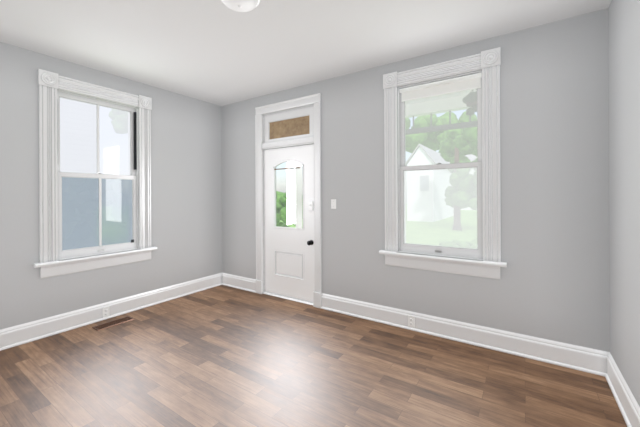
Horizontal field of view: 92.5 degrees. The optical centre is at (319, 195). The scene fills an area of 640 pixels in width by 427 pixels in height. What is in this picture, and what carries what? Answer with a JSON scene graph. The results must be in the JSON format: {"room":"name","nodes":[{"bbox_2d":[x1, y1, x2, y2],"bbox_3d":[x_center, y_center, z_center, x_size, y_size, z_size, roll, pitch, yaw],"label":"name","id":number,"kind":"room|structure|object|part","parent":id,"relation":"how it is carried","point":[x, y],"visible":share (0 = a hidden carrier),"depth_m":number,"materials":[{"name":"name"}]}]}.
{"room":"empty living room","nodes":[
{"label":"empty living room","id":0,"kind":"room"},
{"bbox_2d":[0,42,221,329],"bbox_3d":[-2.674,-0.002,3.395,0.300,2.800,4.220,0,0,34],"label":"wall","id":1,"kind":"structure","parent":0,"point":[186,191],"depth_m":3.55,"materials":[{"name":"grey paint"}]},
{"bbox_2d":[33,69,157,278],"bbox_3d":[-2.564,-0.213,3.521,0.414,2.050,1.166,0,0,34],"label":"window","id":2,"kind":"structure","parent":1,"relation":"in","point":[49,264],"depth_m":3.41,"materials":[{"name":"white wood"}]},
{"bbox_3d":[-2.545,-0.649,3.506,0.037,0.890,0.804,0,0,34],"label":"window west sash upper","id":3,"kind":"part","parent":2,"relation":"part of","materials":[{"name":"clear glass"}]},
{"bbox_2d":[57,109,136,241],"bbox_3d":[-2.502,-0.232,3.479,0.046,1.606,0.779,0,0,34],"label":"channel","id":4,"kind":"object","parent":2,"relation":"attached to","point":[135,143],"visible":0.67,"depth_m":3.79,"materials":[{"name":"grey plastic"}]},
{"bbox_3d":[-2.498,0.199,3.478,0.050,0.914,0.804,0,0,34],"label":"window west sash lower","id":5,"kind":"part","parent":2,"relation":"part of","materials":[{"name":"glass"}]},
{"bbox_2d":[102,306,109,317],"bbox_3d":[-2.416,1.314,3.456,0.008,0.115,0.070,0,0,34],"label":"electrical outlet","id":6,"kind":"object","parent":1,"relation":"attached to","point":[105,311],"visible":1,"depth_m":3.45,"materials":[{"name":"white plastic"}]},
{"bbox_2d":[0,273,221,350],"bbox_3d":[-2.528,1.302,3.302,0.032,0.182,3.620,0,0,34],"label":"baseboard","id":7,"kind":"structure","parent":1,"relation":"attached to","point":[17,335],"depth_m":3.37,"materials":[{"name":"white wood"}]},
{"bbox_2d":[0,0,611,105],"bbox_3d":[-0.684,-1.487,2.066,5.098,0.150,4.220,0,0,34],"label":"ceiling","id":8,"kind":"structure","parent":0,"point":[218,52],"depth_m":2.68,"materials":[{"name":"white paint"}]},
{"bbox_2d":[221,0,259,11],"bbox_3d":[-0.569,-1.372,2.164,0.292,0.082,0.292,0,0,34],"label":"flush-mount light","id":9,"kind":"object","parent":8,"relation":"attached to","point":[242,5],"visible":1,"depth_m":2.16,"materials":[{"name":"white glass"}]},
{"bbox_2d":[0,285,626,426],"bbox_3d":[-0.670,1.448,2.066,5.098,0.120,4.220,0,0,34],"label":"floor","id":10,"kind":"structure","parent":0,"point":[222,356],"depth_m":2.34,"materials":[{"name":"laminate"}]},
{"bbox_2d":[92,316,133,330],"bbox_3d":[-2.254,1.390,3.348,0.140,0.011,0.360,0,0,34],"label":"floor vent","id":11,"kind":"object","parent":10,"relation":"in","point":[112,323],"visible":1,"depth_m":3.33,"materials":[{"name":"brown metal"}]},
{"bbox_2d":[221,8,609,351],"bbox_3d":[0.409,-0.017,3.697,5.098,2.800,0.300,0,0,34],"label":"wall","id":12,"kind":"structure","parent":0,"point":[552,283],"depth_m":2.67,"materials":[{"name":"grey paint"}]},
{"bbox_2d":[222,273,255,292],"bbox_3d":[-1.230,1.296,4.591,0.768,0.182,0.032,0,0,34],"label":"baseboard","id":13,"kind":"structure","parent":12,"relation":"attached to","point":[240,282],"depth_m":4.57,"materials":[{"name":"white wood"}]},
{"bbox_2d":[255,93,321,308],"bbox_3d":[-0.355,0.102,4.216,0.950,2.561,0.324,0,0,34],"label":"door frame","id":14,"kind":"structure","parent":12,"relation":"attached to","point":[290,143],"depth_m":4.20,"materials":[{"name":"white wood"}]},
{"bbox_2d":[263,104,313,142],"bbox_3d":[-0.421,-0.950,4.125,0.902,0.411,0.053,0,0,34],"label":"transom","id":15,"kind":"object","parent":12,"relation":"attached to","point":[293,123],"visible":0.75,"depth_m":4.11,"materials":[{"name":"white wood"}]},
{"bbox_2d":[263,144,314,301],"bbox_3d":[-0.437,0.352,4.103,0.914,2.010,0.116,0,0,34],"label":"door","id":16,"kind":"structure","parent":12,"relation":"in","point":[289,266],"depth_m":4.10,"materials":[{"name":"white paint"}]},
{"bbox_3d":[-0.466,0.327,4.097,0.873,1.580,0.074,0,0,34],"label":"door hardware","id":17,"kind":"part","parent":16,"relation":"part of","materials":[{"name":"white wood"}]},
{"bbox_2d":[295,166,301,227],"bbox_3d":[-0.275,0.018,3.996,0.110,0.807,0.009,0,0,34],"label":"porch column","id":18,"kind":"object","parent":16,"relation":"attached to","point":[298,176],"visible":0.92,"depth_m":4.00,"materials":[{"name":"white wood"}]},
{"bbox_2d":[331,199,335,208],"bbox_3d":[0.159,0.099,3.671,0.070,0.115,0.018,0,0,34],"label":"switch plate","id":19,"kind":"object","parent":12,"relation":"attached to","point":[333,203],"visible":1,"depth_m":3.67,"materials":[{"name":"white plastic"}]},
{"bbox_2d":[379,47,506,278],"bbox_3d":[1.225,-0.281,3.127,1.169,2.050,0.415,0,0,34],"label":"window","id":20,"kind":"structure","parent":12,"relation":"in","point":[488,63],"depth_m":3.02,"materials":[{"name":"white wood"}]},
{"bbox_3d":[1.184,0.131,3.063,0.807,0.914,0.050,0,0,34],"label":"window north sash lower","id":21,"kind":"part","parent":20,"relation":"part of","materials":[{"name":"glass"}]},
{"bbox_2d":[399,72,481,101],"bbox_3d":[1.183,-1.077,3.069,0.779,0.132,0.049,0,0,34],"label":"shade","id":22,"kind":"object","parent":20,"relation":"attached to","point":[469,82],"depth_m":3.05,"materials":[{"name":"white fabric"}]},
{"bbox_3d":[1.208,-0.717,3.105,0.807,0.890,0.037,0,0,34],"label":"window north sash upper","id":23,"kind":"part","parent":20,"relation":"part of","materials":[{"name":"clear glass"}]},
{"bbox_2d":[321,293,609,376],"bbox_3d":[1.106,1.284,3.036,2.616,0.182,0.032,0,0,34],"label":"baseboard","id":24,"kind":"structure","parent":12,"relation":"attached to","point":[582,358],"depth_m":2.79,"materials":[{"name":"white wood"}]},
{"bbox_2d":[408,315,414,327],"bbox_3d":[0.935,1.290,3.141,0.070,0.115,0.008,0,0,34],"label":"electrical outlet","id":25,"kind":"object","parent":24,"relation":"attached to","point":[411,321],"visible":1,"depth_m":3.14,"materials":[{"name":"white plastic"}]},
{"bbox_2d":[608,0,639,405],"bbox_3d":[1.320,-0.022,0.737,0.300,2.800,3.620,0,0,34],"label":"wall","id":26,"kind":"structure","parent":0,"point":[624,120],"depth_m":1.96,"materials":[{"name":"grey paint"}]},
{"bbox_2d":[605,353,639,426],"bbox_3d":[1.187,1.284,0.830,0.032,0.182,3.620,0,0,34],"label":"baseboard","id":27,"kind":"structure","parent":26,"relation":"attached to","point":[627,404],"depth_m":1.96,"materials":[{"name":"white wood"}]},
{"label":"outside","id":28,"kind":"structure","parent":0,"visible":0},
{"bbox_2d":[279,219,302,227],"bbox_3d":[-1.535,2.192,4.819,140.000,0.300,140.000,0,0,34],"label":"ground","id":29,"kind":"structure","parent":28,"point":[288,224],"depth_m":21.79,"materials":[{"name":"green plant"}]},
{"bbox_2d":[276,191,302,227],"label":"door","id":30,"kind":"structure","parent":29,"relation":"on","point":[291,206],"depth_m":13.70,"materials":[{"name":"glass"}]},
{"bbox_2d":[406,144,449,165],"bbox_3d":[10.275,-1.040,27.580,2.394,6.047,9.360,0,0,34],"label":"house","id":31,"kind":"structure","parent":29,"relation":"on","point":[425,155],"depth_m":23.98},
{"bbox_2d":[405,89,476,134],"bbox_3d":[1.225,0.134,4.830,7.800,3.790,2.370,0,0,34],"label":"porch","id":32,"kind":"object","parent":29,"relation":"on","point":[437,107],"depth_m":5.22,"materials":[{"name":"white paint"}]},
{"bbox_2d":[462,89,476,115],"bbox_3d":[2.223,-1.393,4.412,0.313,0.498,0.272,0,0,34],"label":"hanging basket","id":33,"kind":"object","parent":32,"relation":"hanging from","point":[470,105],"depth_m":4.36,"materials":[{"name":"green plant"}]},
{"bbox_2d":[439,127,476,162],"bbox_3d":[8.441,-1.122,17.713,3.662,6.229,5.713,0,0,34],"label":"tree","id":34,"kind":"object","parent":29,"relation":"on","point":[459,144],"depth_m":17.83,"materials":[{"name":"green plant"}]},
{"bbox_2d":[466,154,476,161],"bbox_3d":[23.100,-2.470,43.664,10.360,8.779,8.360,0,0,34],"label":"house","id":35,"kind":"structure","parent":29,"relation":"on","point":[468,156],"depth_m":42.42,"materials":[{"name":"white"}]},
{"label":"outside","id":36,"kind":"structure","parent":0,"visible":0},
{"bbox_2d":[405,112,476,152],"bbox_3d":[13.900,-7.679,37.336,11.640,6.164,7.628,0,0,34],"label":"tree band","id":37,"kind":"object","parent":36,"point":[433,134],"depth_m":35.18,"materials":[{"name":"green plant"}]}
]}

